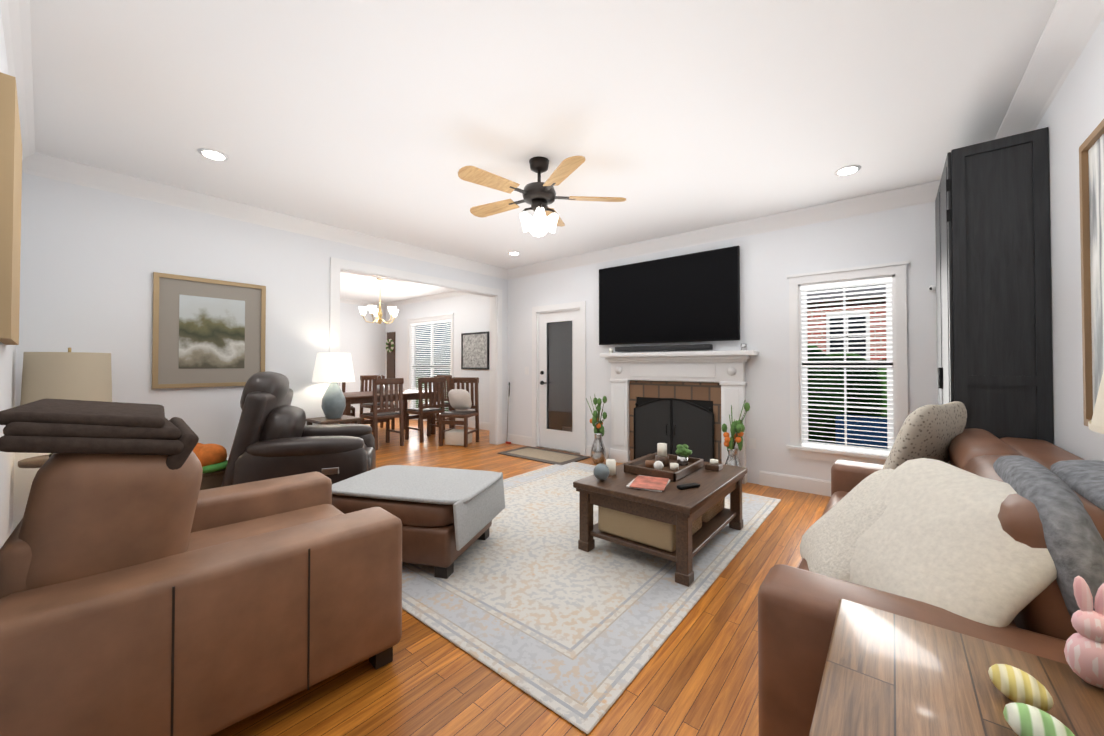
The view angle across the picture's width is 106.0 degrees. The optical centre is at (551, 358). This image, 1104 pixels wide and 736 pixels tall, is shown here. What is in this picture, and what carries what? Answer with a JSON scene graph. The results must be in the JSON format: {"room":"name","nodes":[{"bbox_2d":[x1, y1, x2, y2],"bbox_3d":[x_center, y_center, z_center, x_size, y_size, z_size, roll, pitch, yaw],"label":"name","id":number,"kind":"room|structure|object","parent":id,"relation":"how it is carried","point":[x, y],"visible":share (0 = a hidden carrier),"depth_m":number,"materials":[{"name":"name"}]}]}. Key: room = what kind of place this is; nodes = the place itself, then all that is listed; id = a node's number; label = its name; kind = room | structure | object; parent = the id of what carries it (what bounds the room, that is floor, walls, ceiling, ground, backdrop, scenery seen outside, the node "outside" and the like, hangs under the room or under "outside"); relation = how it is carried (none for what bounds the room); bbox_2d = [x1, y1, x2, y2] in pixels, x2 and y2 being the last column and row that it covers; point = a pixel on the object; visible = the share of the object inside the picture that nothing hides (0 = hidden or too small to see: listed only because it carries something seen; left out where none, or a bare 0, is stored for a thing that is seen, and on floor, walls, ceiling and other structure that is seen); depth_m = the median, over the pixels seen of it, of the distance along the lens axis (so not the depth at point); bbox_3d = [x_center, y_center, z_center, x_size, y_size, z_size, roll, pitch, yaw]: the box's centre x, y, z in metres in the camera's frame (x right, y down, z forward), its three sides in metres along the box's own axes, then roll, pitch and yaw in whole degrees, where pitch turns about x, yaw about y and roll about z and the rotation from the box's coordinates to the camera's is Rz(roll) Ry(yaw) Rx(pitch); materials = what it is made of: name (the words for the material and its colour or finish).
{"room":"living room","nodes":[
{"label":"living room","id":0,"kind":"room"},
{"bbox_2d":[0,5,15,548],"bbox_3d":[-2.403,-0.107,1.735,3.920,2.740,0.120,-1,-1,39],"label":"wall","id":1,"kind":"structure","parent":0,"point":[7,374],"depth_m":2.02,"materials":[{"name":"white paint"}]},
{"bbox_2d":[0,72,21,344],"bbox_3d":[-2.429,-0.586,1.867,0.840,1.020,0.040,-1,-1,39],"label":"picture","id":2,"kind":"object","parent":1,"relation":"attached to","point":[10,183],"visible":1,"depth_m":1.61,"materials":[{"name":"beige wood"}]},
{"bbox_2d":[11,520,18,532],"bbox_3d":[-2.306,1.192,1.724,3.780,0.142,0.016,-1,-1,39],"label":"baseboard","id":3,"kind":"structure","parent":1,"relation":"attached to","point":[15,523],"depth_m":2.87,"materials":[{"name":"white"}]},
{"bbox_2d":[0,0,39,167],"bbox_3d":[-2.243,-1.432,1.744,3.660,0.090,0.070,-1,-1,39],"label":"crown molding","id":4,"kind":"structure","parent":1,"relation":"attached to","point":[15,13],"depth_m":2.01,"materials":[{"name":"white"}]},
{"bbox_2d":[13,173,507,520],"bbox_3d":[-2.129,-0.061,5.053,0.140,2.740,5.605,-1,-1,39],"label":"wall","id":5,"kind":"structure","parent":0,"point":[92,260],"depth_m":3.46,"materials":[{"name":"white paint"}]},
{"bbox_2d":[152,272,265,388],"bbox_3d":[-3.067,-0.234,3.772,0.030,0.970,0.800,-1,-1,39],"label":"landscape picture","id":6,"kind":"object","parent":5,"relation":"attached to","point":[208,332],"visible":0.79,"depth_m":3.73,"materials":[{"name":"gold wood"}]},
{"bbox_2d":[22,153,507,279],"bbox_3d":[-2.243,-1.368,4.732,0.115,0.135,4.695,-1,-1,39],"label":"crown molding","id":7,"kind":"structure","parent":5,"relation":"attached to","point":[51,167],"depth_m":3.82,"materials":[{"name":"white"}]},
{"bbox_2d":[329,257,501,444],"bbox_3d":[-1.675,0.106,5.606,0.180,2.420,2.590,-1,-1,39],"label":"door frame","id":8,"kind":"structure","parent":5,"relation":"attached to","point":[337,266],"depth_m":5.81,"materials":[{"name":"white wood"}]},
{"bbox_2d":[340,303,383,411],"bbox_3d":[-5.626,-0.012,8.596,0.140,2.740,4.530,-1,-1,39],"label":"wall","id":9,"kind":"structure","parent":0,"point":[362,341],"depth_m":9.84,"materials":[{"name":"white paint"}]},
{"bbox_2d":[340,298,383,307],"bbox_3d":[-5.576,-1.338,8.509,0.070,0.090,4.450,-1,-1,39],"label":"crown molding","id":10,"kind":"structure","parent":9,"relation":"attached to","point":[364,303],"depth_m":9.79,"materials":[{"name":"white"}]},
{"bbox_2d":[355,411,369,417],"bbox_3d":[-5.578,1.286,8.513,0.016,0.142,4.510,-1,-1,39],"label":"baseboard","id":11,"kind":"structure","parent":9,"relation":"attached to","point":[357,414],"depth_m":9.78,"materials":[{"name":"white"}]},
{"bbox_2d":[384,294,489,422],"bbox_3d":[-2.225,-0.009,8.843,5.090,2.740,0.140,-1,-1,39],"label":"wall","id":12,"kind":"structure","parent":0,"point":[471,312],"depth_m":8.53,"materials":[{"name":"white paint"}]},
{"bbox_2d":[386,332,394,377],"bbox_3d":[-3.928,-0.071,10.088,0.340,1.160,0.090,-1,-1,39],"label":"board","id":13,"kind":"object","parent":12,"relation":"attached to","point":[390,345],"visible":0.96,"depth_m":10.07,"materials":[{"name":"brown wood"}]},
{"bbox_2d":[384,291,467,307],"bbox_3d":[-2.292,-1.334,8.780,4.810,0.090,0.070,-1,-1,39],"label":"crown molding","id":14,"kind":"structure","parent":12,"relation":"attached to","point":[454,293],"depth_m":9.19,"materials":[{"name":"white"}]},
{"bbox_2d":[407,313,453,415],"bbox_3d":[-2.659,0.181,9.163,1.740,2.230,0.190,-1,-1,39],"label":"dining room window","id":15,"kind":"structure","parent":12,"relation":"in","point":[413,323],"depth_m":9.23,"materials":[{"name":"white"}]},
{"bbox_2d":[395,411,488,429],"bbox_3d":[-2.275,1.289,8.765,4.810,0.142,0.016,-1,-1,39],"label":"baseboard","id":16,"kind":"structure","parent":12,"relation":"attached to","point":[471,424],"depth_m":8.15,"materials":[{"name":"white"}]},
{"bbox_2d":[461,332,488,368],"bbox_3d":[-1.510,-0.158,8.148,0.800,0.720,0.030,-1,-1,39],"label":"framed picture","id":17,"kind":"object","parent":12,"relation":"attached to","point":[474,350],"visible":0.98,"depth_m":8.13,"materials":[{"name":"black"}]},
{"bbox_2d":[212,418,830,735],"bbox_3d":[-2.315,1.349,4.317,10.780,0.100,7.350,-1,-1,39],"label":"floor","id":18,"kind":"structure","parent":0,"point":[697,675],"depth_m":1.63,"materials":[{"name":"brown wood"}]},
{"bbox_2d":[18,455,48,467],"bbox_3d":[-3.300,0.971,2.834,0.420,0.615,0.420,-1,-1,39],"label":"side table","id":19,"kind":"object","parent":18,"relation":"on","point":[36,462],"visible":0.17,"depth_m":2.66,"materials":[{"name":"brown wood"}]},
{"bbox_2d":[20,348,111,457],"bbox_3d":[-3.300,0.292,2.844,0.410,0.740,0.410,-1,-1,39],"label":"table lamp","id":20,"kind":"object","parent":19,"relation":"on","point":[70,375],"visible":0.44,"depth_m":2.71,"materials":[{"name":"beige fabric"}]},
{"bbox_2d":[0,398,401,735],"bbox_3d":[-1.400,0.709,1.758,1.134,1.106,1.089,-1,-1,45],"label":"armchair","id":21,"kind":"object","parent":18,"relation":"on","point":[148,587],"visible":1,"depth_m":1.31,"materials":[{"name":"brown leather"}]},
{"bbox_2d":[193,443,227,489],"bbox_3d":[-2.889,0.953,3.273,0.440,0.662,0.523,-1,-1,34],"label":"basket","id":22,"kind":"object","parent":18,"relation":"on","point":[212,458],"visible":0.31,"depth_m":3.28,"materials":[{"name":"wicker"}]},
{"bbox_2d":[221,371,375,486],"bbox_3d":[-2.091,0.687,3.579,1.050,1.162,0.980,0,-1,-19],"label":"recliner","id":23,"kind":"object","parent":18,"relation":"on","point":[275,436],"visible":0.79,"depth_m":3.20,"materials":[{"name":"leather"}]},
{"bbox_2d":[306,415,361,424],"bbox_3d":[-2.287,0.959,4.357,0.400,0.680,0.400,-1,-1,39],"label":"table","id":24,"kind":"object","parent":18,"relation":"on","point":[343,419],"visible":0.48,"depth_m":4.28,"materials":[{"name":"brown wood"}]},
{"bbox_2d":[312,353,354,418],"bbox_3d":[-2.287,0.278,4.367,0.400,0.680,0.400,-1,-1,39],"label":"table lamp","id":25,"kind":"object","parent":24,"relation":"on","point":[332,369],"visible":1,"depth_m":4.26,"materials":[{"name":"blue ceramic"}]},
{"bbox_2d":[339,382,354,423],"bbox_3d":[-3.818,0.823,7.357,0.467,1.036,0.460,-1,-1,39],"label":"dining chair","id":26,"kind":"object","parent":18,"relation":"on","point":[352,407],"visible":0.12,"depth_m":7.38,"materials":[{"name":"brown wood"}]},
{"bbox_2d":[360,375,394,431],"bbox_3d":[-3.337,0.832,7.945,0.467,1.036,0.460,-1,-1,39],"label":"dining chair","id":27,"kind":"object","parent":18,"relation":"on","point":[366,378],"visible":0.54,"depth_m":7.94,"materials":[{"name":"brown wood"}]},
{"bbox_2d":[360,378,403,449],"bbox_3d":[-2.590,0.809,6.352,0.467,1.036,0.460,-1,-1,39],"label":"dining chair","id":28,"kind":"object","parent":18,"relation":"on","point":[376,416],"visible":0.98,"depth_m":6.26,"materials":[{"name":"brown wood"}]},
{"bbox_2d":[343,389,436,434],"bbox_3d":[-2.963,0.958,7.146,1.050,0.760,1.650,-1,-1,39],"label":"dining table","id":29,"kind":"object","parent":18,"relation":"on","point":[358,397],"visible":0.31,"depth_m":6.95,"materials":[{"name":"brown wood"}]},
{"bbox_2d":[377,374,384,392],"bbox_3d":[-2.963,0.419,7.154,0.180,0.315,0.180,-1,-1,39],"label":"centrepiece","id":30,"kind":"object","parent":29,"relation":"on","point":[378,389],"visible":0.25,"depth_m":7.10,"materials":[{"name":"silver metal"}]},
{"bbox_2d":[405,377,444,442],"bbox_3d":[-2.109,0.818,6.940,0.467,1.036,0.460,-1,-1,39],"label":"dining chair","id":31,"kind":"object","parent":18,"relation":"on","point":[422,411],"visible":0.98,"depth_m":6.84,"materials":[{"name":"brown wood"}]},
{"bbox_2d":[418,375,451,428],"bbox_3d":[-2.245,0.833,8.025,0.460,1.036,0.467,-1,-1,39],"label":"dining chair","id":32,"kind":"object","parent":18,"relation":"on","point":[448,381],"visible":0.42,"depth_m":8.06,"materials":[{"name":"brown wood"}]},
{"bbox_2d":[445,429,471,445],"bbox_3d":[-1.456,1.219,6.493,0.340,0.210,0.300,0,-1,14],"label":"basket","id":33,"kind":"object","parent":18,"relation":"on","point":[455,437],"depth_m":6.36,"materials":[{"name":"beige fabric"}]},
{"bbox_2d":[439,377,478,446],"bbox_3d":[-1.447,0.812,6.531,0.460,1.036,0.467,0,-1,14],"label":"chair","id":34,"kind":"object","parent":18,"relation":"on","point":[461,400],"visible":0.98,"depth_m":6.51,"materials":[{"name":"brown wood"}]},
{"bbox_2d":[448,389,471,409],"bbox_3d":[-1.455,0.640,6.583,0.383,0.336,0.167,0,-1,14],"label":"cushion","id":35,"kind":"object","parent":34,"relation":"on","point":[459,399],"depth_m":6.53,"materials":[{"name":"white fabric"}]},
{"bbox_2d":[506,382,510,443],"bbox_3d":[-0.670,0.848,6.555,0.100,0.957,0.077,-1,-1,39],"label":"putter in the corner","id":36,"kind":"object","parent":18,"relation":"on","point":[507,442],"visible":1,"depth_m":6.57,"materials":[{"name":"silver metal"}]},
{"bbox_2d":[497,446,589,464],"bbox_3d":[-0.124,1.310,5.684,1.150,0.014,0.620,-1,-1,39],"label":"door mat","id":37,"kind":"object","parent":18,"relation":"on","point":[553,457],"visible":0.96,"depth_m":5.62,"materials":[{"name":"grey fabric"}]},
{"bbox_2d":[402,462,780,734],"bbox_3d":[0.161,1.279,3.364,2.440,0.011,3.110,-1,-1,39],"label":"rug","id":38,"kind":"object","parent":18,"relation":"on","point":[529,597],"visible":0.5,"depth_m":2.21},
{"bbox_2d":[332,465,504,578],"bbox_3d":[-0.909,1.039,2.792,1.015,0.453,0.740,0,-1,14],"label":"ottoman","id":39,"kind":"object","parent":38,"relation":"on","point":[446,516],"visible":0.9,"depth_m":2.51,"materials":[{"name":"brown"}]},
{"bbox_2d":[573,443,746,586],"bbox_3d":[0.809,0.951,2.961,0.800,0.633,1.140,-1,-1,39],"label":"coffee table","id":40,"kind":"object","parent":38,"relation":"on","point":[661,502],"visible":1,"depth_m":2.67,"materials":[{"name":"brown wood"}]},
{"bbox_2d":[586,394,606,463],"bbox_3d":[0.569,0.874,5.219,0.221,0.874,0.241,-1,-1,39],"label":"vase","id":41,"kind":"object","parent":18,"relation":"on","point":[598,453],"visible":1,"depth_m":5.19,"materials":[{"name":"clear"}]},
{"bbox_2d":[600,350,758,483],"bbox_3d":[1.378,0.613,4.814,1.820,1.385,0.215,-1,-1,39],"label":"fireplace mantel","id":42,"kind":"object","parent":18,"relation":"on","point":[694,413],"visible":0.88,"depth_m":4.81,"materials":[{"name":"painted wood"},{"name":"tile"}]},
{"bbox_2d":[609,344,746,352],"bbox_3d":[1.377,-0.116,4.834,1.652,0.070,0.060,-1,-1,39],"label":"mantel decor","id":43,"kind":"object","parent":42,"relation":"on","point":[743,346],"visible":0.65,"depth_m":4.31,"materials":[{"name":"white"}]},
{"bbox_2d":[722,400,749,479],"bbox_3d":[1.874,0.858,4.256,0.283,0.879,0.218,-1,-1,39],"label":"vase","id":44,"kind":"object","parent":18,"relation":"on","point":[737,427],"visible":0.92,"depth_m":4.22,"materials":[{"name":"clear"}]},
{"bbox_2d":[758,401,1103,735],"bbox_3d":[1.580,0.734,1.674,0.954,1.053,2.060,-1,-1,39],"label":"sofa","id":45,"kind":"object","parent":18,"relation":"on","point":[985,535],"visible":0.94,"depth_m":1.13,"materials":[{"name":"leather"}]},
{"bbox_2d":[809,599,1103,735],"bbox_3d":[0.788,0.917,0.607,0.650,0.660,0.570,-1,-1,39],"label":"end table","id":46,"kind":"object","parent":18,"relation":"on","point":[885,673],"visible":0.98,"depth_m":0.75,"materials":[{"name":"brown wood"}]},
{"bbox_2d":[988,664,1051,696],"bbox_3d":[0.799,0.560,0.712,0.054,0.054,0.080,0,-1,-3],"label":"egg","id":47,"kind":"object","parent":46,"relation":"on","point":[997,672],"depth_m":0.71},
{"bbox_2d":[1064,576,1103,688],"bbox_3d":[0.980,0.493,0.753,0.072,0.192,0.060,-1,-1,39],"label":"bunny","id":48,"kind":"object","parent":46,"relation":"on","point":[1084,651],"visible":1,"depth_m":0.75},
{"bbox_2d":[1088,370,1103,433],"bbox_3d":[0.948,0.199,0.480,0.402,0.770,0.402,-1,-1,39],"label":"table lamp","id":49,"kind":"object","parent":46,"relation":"on","point":[1096,423],"visible":1,"depth_m":0.61,"materials":[{"name":"beige fabric"}]},
{"bbox_2d":[935,127,1053,463],"bbox_3d":[2.775,0.026,2.688,0.410,2.500,0.952,-1,-1,39],"label":"tall cabinet","id":50,"kind":"object","parent":18,"relation":"on","point":[993,298],"visible":0.67,"depth_m":2.33,"materials":[{"name":"black wood"}]},
{"bbox_2d":[30,0,1056,303],"bbox_3d":[-2.315,-1.491,4.356,10.780,0.100,7.350,-1,-1,39],"label":"ceiling","id":51,"kind":"structure","parent":0,"point":[392,118],"depth_m":2.39,"materials":[{"name":"white paint"}]},
{"bbox_2d":[198,148,228,160],"bbox_3d":[-2.415,-1.455,2.971,0.168,0.010,0.168,0,-1,30],"label":"recessed light","id":52,"kind":"object","parent":51,"relation":"in","point":[221,156],"depth_m":2.95,"materials":[{"name":"white plastic"}]},
{"bbox_2d":[358,278,398,323],"bbox_3d":[-2.947,-1.002,7.192,0.664,0.800,0.637,-1,-1,39],"label":"chandelier","id":53,"kind":"object","parent":51,"relation":"hanging from","point":[378,314],"visible":1,"depth_m":7.08,"materials":[{"name":"white glass"}]},
{"bbox_2d":[508,251,519,254],"bbox_3d":[-0.510,-1.419,5.598,0.168,0.010,0.168,0,-1,30],"label":"recessed light","id":54,"kind":"object","parent":51,"relation":"in","point":[513,252],"depth_m":5.58,"materials":[{"name":"white"}]},
{"bbox_2d":[458,156,625,236],"bbox_3d":[-0.133,-1.177,3.071,1.232,0.563,1.237,-1,-1,39],"label":"ceiling fan","id":55,"kind":"object","parent":51,"relation":"hanging from","point":[539,196],"visible":1,"depth_m":3.00,"materials":[{"name":"beige wood"}]},
{"bbox_2d":[834,165,860,175],"bbox_3d":[2.280,-1.452,3.212,0.168,0.010,0.168,0,-1,30],"label":"recessed light","id":56,"kind":"object","parent":51,"relation":"in","point":[847,170],"depth_m":3.20,"materials":[{"name":"white"}]},
{"bbox_2d":[508,202,937,483],"bbox_3d":[1.488,-0.063,4.965,5.570,2.740,0.140,-1,-1,39],"label":"wall","id":57,"kind":"structure","parent":0,"point":[770,261],"depth_m":4.25,"materials":[{"name":"white paint"}]},
{"bbox_2d":[506,434,531,446],"bbox_3d":[-0.508,1.258,6.479,0.540,0.142,0.016,-1,-1,39],"label":"baseboard","id":58,"kind":"structure","parent":57,"relation":"attached to","point":[515,439],"depth_m":6.47,"materials":[{"name":"white"}]},
{"bbox_2d":[532,301,585,455],"bbox_3d":[0.127,0.265,6.061,0.980,2.115,0.160,-1,-1,39],"label":"door","id":59,"kind":"structure","parent":57,"relation":"attached to","point":[572,441],"depth_m":6.05,"materials":[{"name":"white wood"}]},
{"bbox_2d":[586,445,608,458],"bbox_3d":[0.603,1.245,5.571,0.350,0.142,0.016,-1,-1,39],"label":"baseboard","id":60,"kind":"structure","parent":57,"relation":"attached to","point":[588,448],"depth_m":5.63,"materials":[{"name":"white wood"}]},
{"bbox_2d":[525,367,755,448],"bbox_3d":[0.853,0.528,5.382,3.290,0.850,0.006,-1,-1,39],"label":"switch plates","id":61,"kind":"object","parent":57,"relation":"attached to","point":[752,443],"visible":0.74,"depth_m":4.37,"materials":[{"name":"white plastic"}]},
{"bbox_2d":[599,245,739,351],"bbox_3d":[1.300,-0.645,4.949,1.750,1.095,0.130,-1,-1,39],"label":"wall-mounted tv","id":62,"kind":"object","parent":57,"relation":"attached to","point":[693,297],"visible":1,"depth_m":4.84,"materials":[{"name":"black"}]},
{"bbox_2d":[508,180,939,279],"bbox_3d":[1.307,-1.365,4.967,5.310,0.135,0.115,-1,-1,39],"label":"crown molding","id":63,"kind":"structure","parent":57,"relation":"attached to","point":[923,193],"depth_m":4.31,"materials":[{"name":"white"}]},
{"bbox_2d":[759,471,830,496],"bbox_3d":[2.804,1.220,3.769,1.700,0.142,0.016,-1,-1,39],"label":"baseboard","id":64,"kind":"structure","parent":57,"relation":"attached to","point":[801,484],"depth_m":4.09,"materials":[{"name":"white"}]},
{"bbox_2d":[786,261,908,464],"bbox_3d":[2.745,0.063,3.902,0.950,1.800,0.190,-1,-1,39],"label":"living room window","id":65,"kind":"structure","parent":57,"relation":"in","point":[892,276],"depth_m":3.86,"materials":[{"name":"white"}]},
{"bbox_2d":[929,285,935,291],"bbox_3d":[3.154,-0.585,3.447,0.056,0.062,0.106,-1,-1,39],"label":"security camera","id":66,"kind":"object","parent":57,"relation":"attached to","point":[932,288],"visible":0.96,"depth_m":3.42,"materials":[{"name":"white plastic"}]},
{"bbox_2d":[1035,17,1103,460],"bbox_3d":[1.486,-0.122,0.677,0.140,2.740,6.500,-1,-1,39],"label":"wall","id":67,"kind":"structure","parent":0,"point":[1072,118],"depth_m":1.96,"materials":[{"name":"white paint"}]},
{"bbox_2d":[994,0,1103,139],"bbox_3d":[1.426,-1.423,0.822,0.115,0.135,6.380,-1,-1,39],"label":"crown molding","id":68,"kind":"structure","parent":67,"relation":"attached to","point":[1068,32],"depth_m":1.96,"materials":[{"name":"white"}]},
{"bbox_2d":[1079,119,1103,426],"bbox_3d":[1.730,-0.311,1.126,0.045,1.150,1.500,-1,-1,39],"label":"picture","id":69,"kind":"object","parent":67,"relation":"attached to","point":[1091,166],"visible":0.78,"depth_m":1.67,"materials":[{"name":"brown wood"}]},
{"label":"outside","id":70,"kind":"structure","parent":0,"visible":0},
{"bbox_2d":[416,377,835,443],"bbox_3d":[17.069,1.842,28.378,70.000,0.180,54.250,-1,-1,39],"label":"ground","id":71,"kind":"structure","parent":70,"point":[446,408],"depth_m":15.85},
{"bbox_2d":[548,321,571,431],"bbox_3d":[1.354,0.049,7.263,2.550,2.820,3.210,-1,-1,39],"label":"porch","id":72,"kind":"object","parent":71,"relation":"on","point":[555,361],"depth_m":7.64,"materials":[{"name":"grey"}]},
{"bbox_2d":[807,284,886,360],"bbox_3d":[7.936,-1.557,14.738,8.000,6.400,7.800,-1,-1,39],"label":"house","id":73,"kind":"structure","parent":71,"relation":"on","point":[851,327],"depth_m":10.43,"materials":[{"name":"red"}]},
{"bbox_2d":[808,345,887,448],"bbox_3d":[2.397,-1.215,10.220,15.659,5.590,7.000,-1,-1,39],"label":"garden","id":74,"kind":"object","parent":71,"relation":"on","point":[842,436],"visible":0.1,"depth_m":5.29,"materials":[{"name":"green plant"}]}
]}

